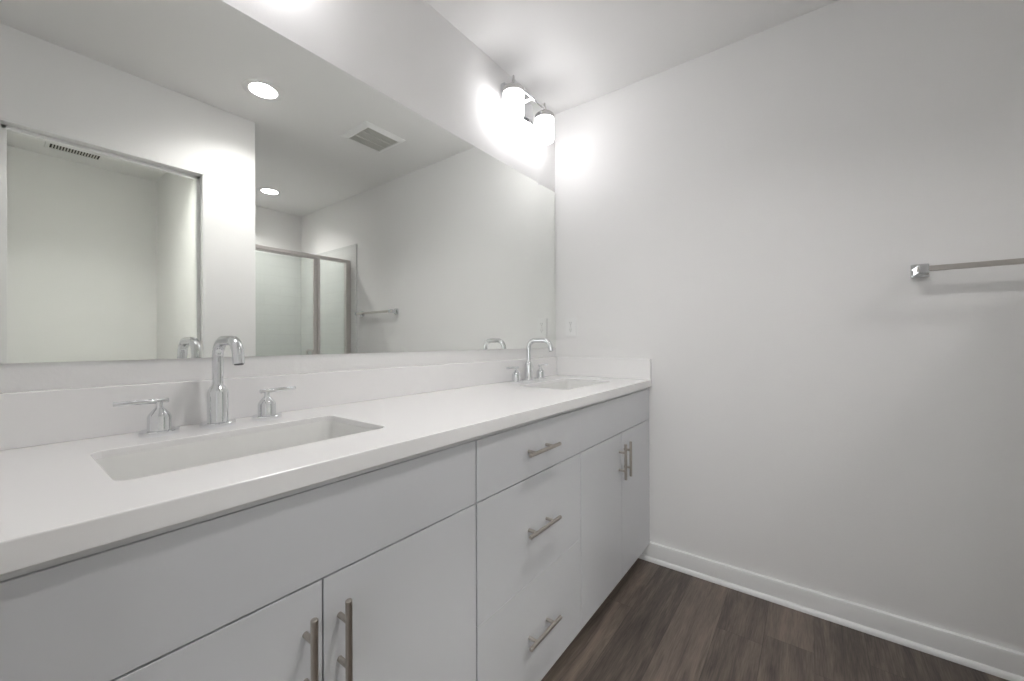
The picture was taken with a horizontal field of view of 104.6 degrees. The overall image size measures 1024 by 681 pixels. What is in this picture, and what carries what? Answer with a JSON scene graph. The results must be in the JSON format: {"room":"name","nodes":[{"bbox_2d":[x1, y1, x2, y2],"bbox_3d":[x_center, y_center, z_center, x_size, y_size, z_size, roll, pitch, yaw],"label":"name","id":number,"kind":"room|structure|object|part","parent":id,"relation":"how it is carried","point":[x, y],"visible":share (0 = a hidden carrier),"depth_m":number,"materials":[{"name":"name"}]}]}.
{"room":"bathroom","nodes":[
{"label":"bathroom","id":0,"kind":"room"},
{"bbox_2d":[0,0,555,392],"bbox_3d":[-0.423,-0.113,1.565,0.120,2.478,2.350,0,0,37],"label":"wall","id":1,"kind":"structure","parent":0,"point":[407,51],"depth_m":1.44,"materials":[{"name":"white paint"}]},
{"bbox_2d":[0,0,555,363],"bbox_3d":[-0.371,-0.421,1.530,0.008,0.926,2.086,0,0,37],"label":"wall mirror","id":2,"kind":"object","parent":1,"relation":"attached to","point":[177,177],"visible":1,"depth_m":1.03,"materials":[{"name":"silver mirror"}]},
{"bbox_2d":[0,357,556,450],"bbox_3d":[-0.365,0.151,1.523,0.020,0.106,2.108,0,0,37],"label":"backsplash","id":3,"kind":"structure","parent":1,"relation":"attached to","point":[43,417],"depth_m":0.97,"materials":[{"name":"white stone"}]},
{"bbox_2d":[500,75,553,144],"bbox_3d":[0.073,-1.163,2.008,0.146,0.209,0.378,0,0,37],"label":"vanity light","id":4,"kind":"object","parent":1,"relation":"attached to","point":[516,107],"visible":1,"depth_m":2.00,"materials":[{"name":"white glass"}]},
{"bbox_3d":[0.008,-1.123,1.885,0.097,0.130,0.097,0,0,37],"label":"lamp shade","id":5,"kind":"part","parent":4,"relation":"part of","materials":[{"name":"white glass"}]},
{"bbox_3d":[0.028,-1.208,2.045,0.030,0.117,0.249,0,0,37],"label":"plate","id":6,"kind":"part","parent":4,"relation":"part of","materials":[{"name":"silver metal"}]},
{"bbox_3d":[0.064,-1.225,2.015,0.067,0.024,0.024,0,0,37],"label":"arm","id":7,"kind":"part","parent":4,"relation":"part of","materials":[{"name":"silver metal"}]},
{"bbox_3d":[0.173,-1.123,2.105,0.097,0.130,0.097,0,0,37],"label":"lamp shade","id":8,"kind":"part","parent":4,"relation":"part of","materials":[{"name":"white glass"}]},
{"bbox_2d":[425,0,838,114],"bbox_3d":[-0.191,-1.405,-0.202,4.230,0.100,4.890,0,0,37],"label":"ceiling","id":9,"kind":"structure","parent":0,"point":[567,54],"depth_m":1.75,"materials":[{"name":"white paint"}]},
{"bbox_2d":[541,558,1008,680],"bbox_3d":[-0.181,1.172,-0.206,4.230,0.100,4.890,0,0,37],"label":"floor","id":10,"kind":"structure","parent":0,"point":[658,623],"depth_m":1.46,"materials":[{"name":"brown wood"}]},
{"bbox_2d":[0,438,475,680],"bbox_3d":[-0.528,0.681,0.827,0.590,0.887,0.774,0,0,37],"label":"vanity cabinet","id":11,"kind":"object","parent":10,"relation":"on","point":[369,574],"visible":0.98,"depth_m":0.62,"materials":[{"name":"white wood"}]},
{"bbox_3d":[-0.444,0.724,0.523,0.019,0.635,0.385,0,0,37],"label":"door","id":12,"kind":"part","parent":11,"relation":"part of","materials":[{"name":"white paint"}]},
{"bbox_3d":[-0.324,0.520,0.638,0.036,0.152,0.012,0,0,37],"label":"handle","id":13,"kind":"part","parent":11,"relation":"part of","materials":[{"name":"silver metal"}]},
{"bbox_3d":[-0.289,0.520,0.685,0.036,0.152,0.012,0,0,37],"label":"handle","id":14,"kind":"part","parent":11,"relation":"part of","materials":[{"name":"silver metal"}]},
{"bbox_3d":[-0.211,0.723,0.832,0.019,0.635,0.382,0,0,37],"label":"door","id":15,"kind":"part","parent":11,"relation":"part of","materials":[{"name":"white paint"}]},
{"bbox_2d":[474,407,580,680],"bbox_3d":[-0.126,0.681,1.359,0.590,0.887,0.555,0,0,37],"label":"base cabinet","id":16,"kind":"object","parent":10,"relation":"on","point":[527,475],"visible":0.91,"depth_m":1.16,"materials":[{"name":"white wood"}]},
{"bbox_3d":[0.072,0.325,1.210,0.019,0.154,0.553,0,0,37],"label":"drawer","id":17,"kind":"part","parent":16,"relation":"part of","materials":[{"name":"white paint"}]},
{"bbox_3d":[0.072,0.558,1.209,0.019,0.306,0.552,0,0,37],"label":"drawer","id":18,"kind":"part","parent":16,"relation":"part of","materials":[{"name":"white paint"}]},
{"bbox_3d":[0.074,0.876,1.208,0.019,0.328,0.552,0,0,37],"label":"drawer","id":19,"kind":"part","parent":16,"relation":"part of","materials":[{"name":"white paint"}]},
{"bbox_3d":[0.093,0.871,1.190,0.036,0.012,0.168,0,0,37],"label":"handle","id":20,"kind":"part","parent":16,"relation":"part of","materials":[{"name":"silver metal"}]},
{"bbox_3d":[0.092,0.556,1.190,0.036,0.012,0.168,0,0,37],"label":"handle","id":21,"kind":"part","parent":16,"relation":"part of","materials":[{"name":"silver metal"}]},
{"bbox_3d":[0.091,0.325,1.190,0.036,0.012,0.168,0,0,37],"label":"handle","id":22,"kind":"part","parent":16,"relation":"part of","materials":[{"name":"silver metal"}]},
{"bbox_2d":[579,387,649,628],"bbox_3d":[0.269,0.680,1.883,0.590,0.887,0.757,0,0,37],"label":"vanity cabinet","id":23,"kind":"object","parent":10,"relation":"on","point":[614,432],"visible":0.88,"depth_m":1.65,"materials":[{"name":"white wood"}]},
{"bbox_2d":[0,375,651,574],"bbox_3d":[-0.146,0.220,1.358,0.568,0.034,2.108,0,0,37],"label":"countertop","id":24,"kind":"structure","parent":23,"relation":"on","point":[56,500],"depth_m":0.66,"materials":[{"name":"white stone"}]},
{"bbox_2d":[112,335,295,437],"bbox_3d":[-0.662,0.096,0.917,0.179,0.215,0.358,0,0,37],"label":"faucet","id":25,"kind":"object","parent":24,"relation":"on","point":[159,420],"visible":1,"depth_m":0.93,"materials":[{"name":"silver metal"}]},
{"bbox_3d":[-0.786,0.131,0.842,0.011,0.011,0.088,0,0,37],"label":"lever","id":26,"kind":"part","parent":25,"relation":"part of","materials":[{"name":"silver metal"}]},
{"bbox_3d":[-0.769,0.169,0.864,0.068,0.071,0.068,0,0,37],"label":"handle","id":27,"kind":"part","parent":25,"relation":"part of","materials":[{"name":"silver metal"}]},
{"bbox_3d":[-0.705,0.153,0.949,0.071,0.101,0.071,0,0,37],"label":"spout","id":28,"kind":"part","parent":25,"relation":"part of","materials":[{"name":"silver metal"}]},
{"bbox_3d":[-0.640,0.168,1.035,0.068,0.071,0.068,0,0,37],"label":"handle","id":29,"kind":"part","parent":25,"relation":"part of","materials":[{"name":"silver metal"}]},
{"bbox_3d":[-0.624,0.131,1.057,0.011,0.011,0.088,0,0,37],"label":"lever","id":30,"kind":"part","parent":25,"relation":"part of","materials":[{"name":"silver metal"}]},
{"bbox_2d":[96,421,372,480],"bbox_3d":[-0.530,0.297,0.824,0.281,0.161,0.477,0,0,37],"label":"sink","id":31,"kind":"object","parent":24,"relation":"in","point":[136,465],"visible":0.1,"depth_m":0.87,"materials":[{"name":"white ceramic"}]},
{"bbox_2d":[506,338,552,382],"bbox_3d":[0.127,0.095,1.962,0.179,0.215,0.358,0,0,37],"label":"faucet","id":32,"kind":"object","parent":24,"relation":"on","point":[528,367],"visible":1,"depth_m":1.98,"materials":[{"name":"silver metal"}]},
{"bbox_3d":[0.020,0.167,1.909,0.068,0.071,0.068,0,0,37],"label":"handle","id":33,"kind":"part","parent":32,"relation":"part of","materials":[{"name":"silver metal"}]},
{"bbox_3d":[0.084,0.152,1.995,0.071,0.101,0.071,0,0,37],"label":"spout","id":34,"kind":"part","parent":32,"relation":"part of","materials":[{"name":"silver metal"}]},
{"bbox_3d":[0.149,0.167,2.080,0.068,0.071,0.068,0,0,37],"label":"handle","id":35,"kind":"part","parent":32,"relation":"part of","materials":[{"name":"silver metal"}]},
{"bbox_2d":[531,381,599,389],"bbox_3d":[0.263,0.296,1.874,0.281,0.161,0.477,0,0,37],"label":"sink","id":36,"kind":"object","parent":24,"relation":"in","point":[564,385],"visible":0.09,"depth_m":2.07,"materials":[{"name":"white ceramic"}]},
{"bbox_2d":[557,357,650,379],"bbox_3d":[0.490,0.149,2.185,0.547,0.106,0.020,0,0,37],"label":"side splash","id":37,"kind":"object","parent":24,"relation":"on","point":[626,368],"visible":0.99,"depth_m":2.16,"materials":[{"name":"white stone"}]},
{"bbox_3d":[0.357,0.722,1.584,0.019,0.635,0.384,0,0,37],"label":"door","id":38,"kind":"part","parent":23,"relation":"part of","materials":[{"name":"white paint"}]},
{"bbox_3d":[0.476,0.520,1.699,0.036,0.152,0.012,0,0,37],"label":"handle","id":39,"kind":"part","parent":23,"relation":"part of","materials":[{"name":"silver metal"}]},
{"bbox_3d":[0.512,0.520,1.746,0.036,0.152,0.012,0,0,37],"label":"handle","id":40,"kind":"part","parent":23,"relation":"part of","materials":[{"name":"silver metal"}]},
{"bbox_3d":[0.585,0.722,1.887,0.019,0.635,0.370,0,0,37],"label":"door","id":41,"kind":"part","parent":23,"relation":"part of","materials":[{"name":"white paint"}]},
{"bbox_2d":[555,0,1023,652],"bbox_3d":[1.618,-0.120,1.422,3.310,2.478,0.120,0,0,37],"label":"wall","id":42,"kind":"structure","parent":0,"point":[747,219],"depth_m":1.60,"materials":[{"name":"white paint"}]},
{"bbox_2d":[566,317,575,336],"bbox_3d":[0.342,-0.078,2.304,0.070,0.116,0.008,0,0,37],"label":"electrical outlet","id":43,"kind":"object","parent":42,"relation":"attached to","point":[570,321],"visible":1,"depth_m":2.30,"materials":[{"name":"white plastic"}]},
{"bbox_2d":[638,542,1023,680],"bbox_3d":[1.303,1.074,1.570,1.620,0.090,0.027,0,0,37],"label":"baseboard","id":44,"kind":"structure","parent":42,"relation":"attached to","point":[1002,662],"depth_m":1.54,"materials":[{"name":"white paint"}]},
{"bbox_2d":[910,258,1023,277],"bbox_3d":[1.661,-0.254,1.267,0.541,0.048,0.076,0,0,37],"label":"towel bar","id":45,"kind":"object","parent":42,"relation":"attached to","point":[918,270],"visible":1,"depth_m":1.34,"materials":[{"name":"silver metal"}]},
{"bbox_3d":[1.644,-0.253,1.245,0.525,0.018,0.016,0,0,37],"label":"rod","id":46,"kind":"part","parent":45,"relation":"part of","materials":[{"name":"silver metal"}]}
]}

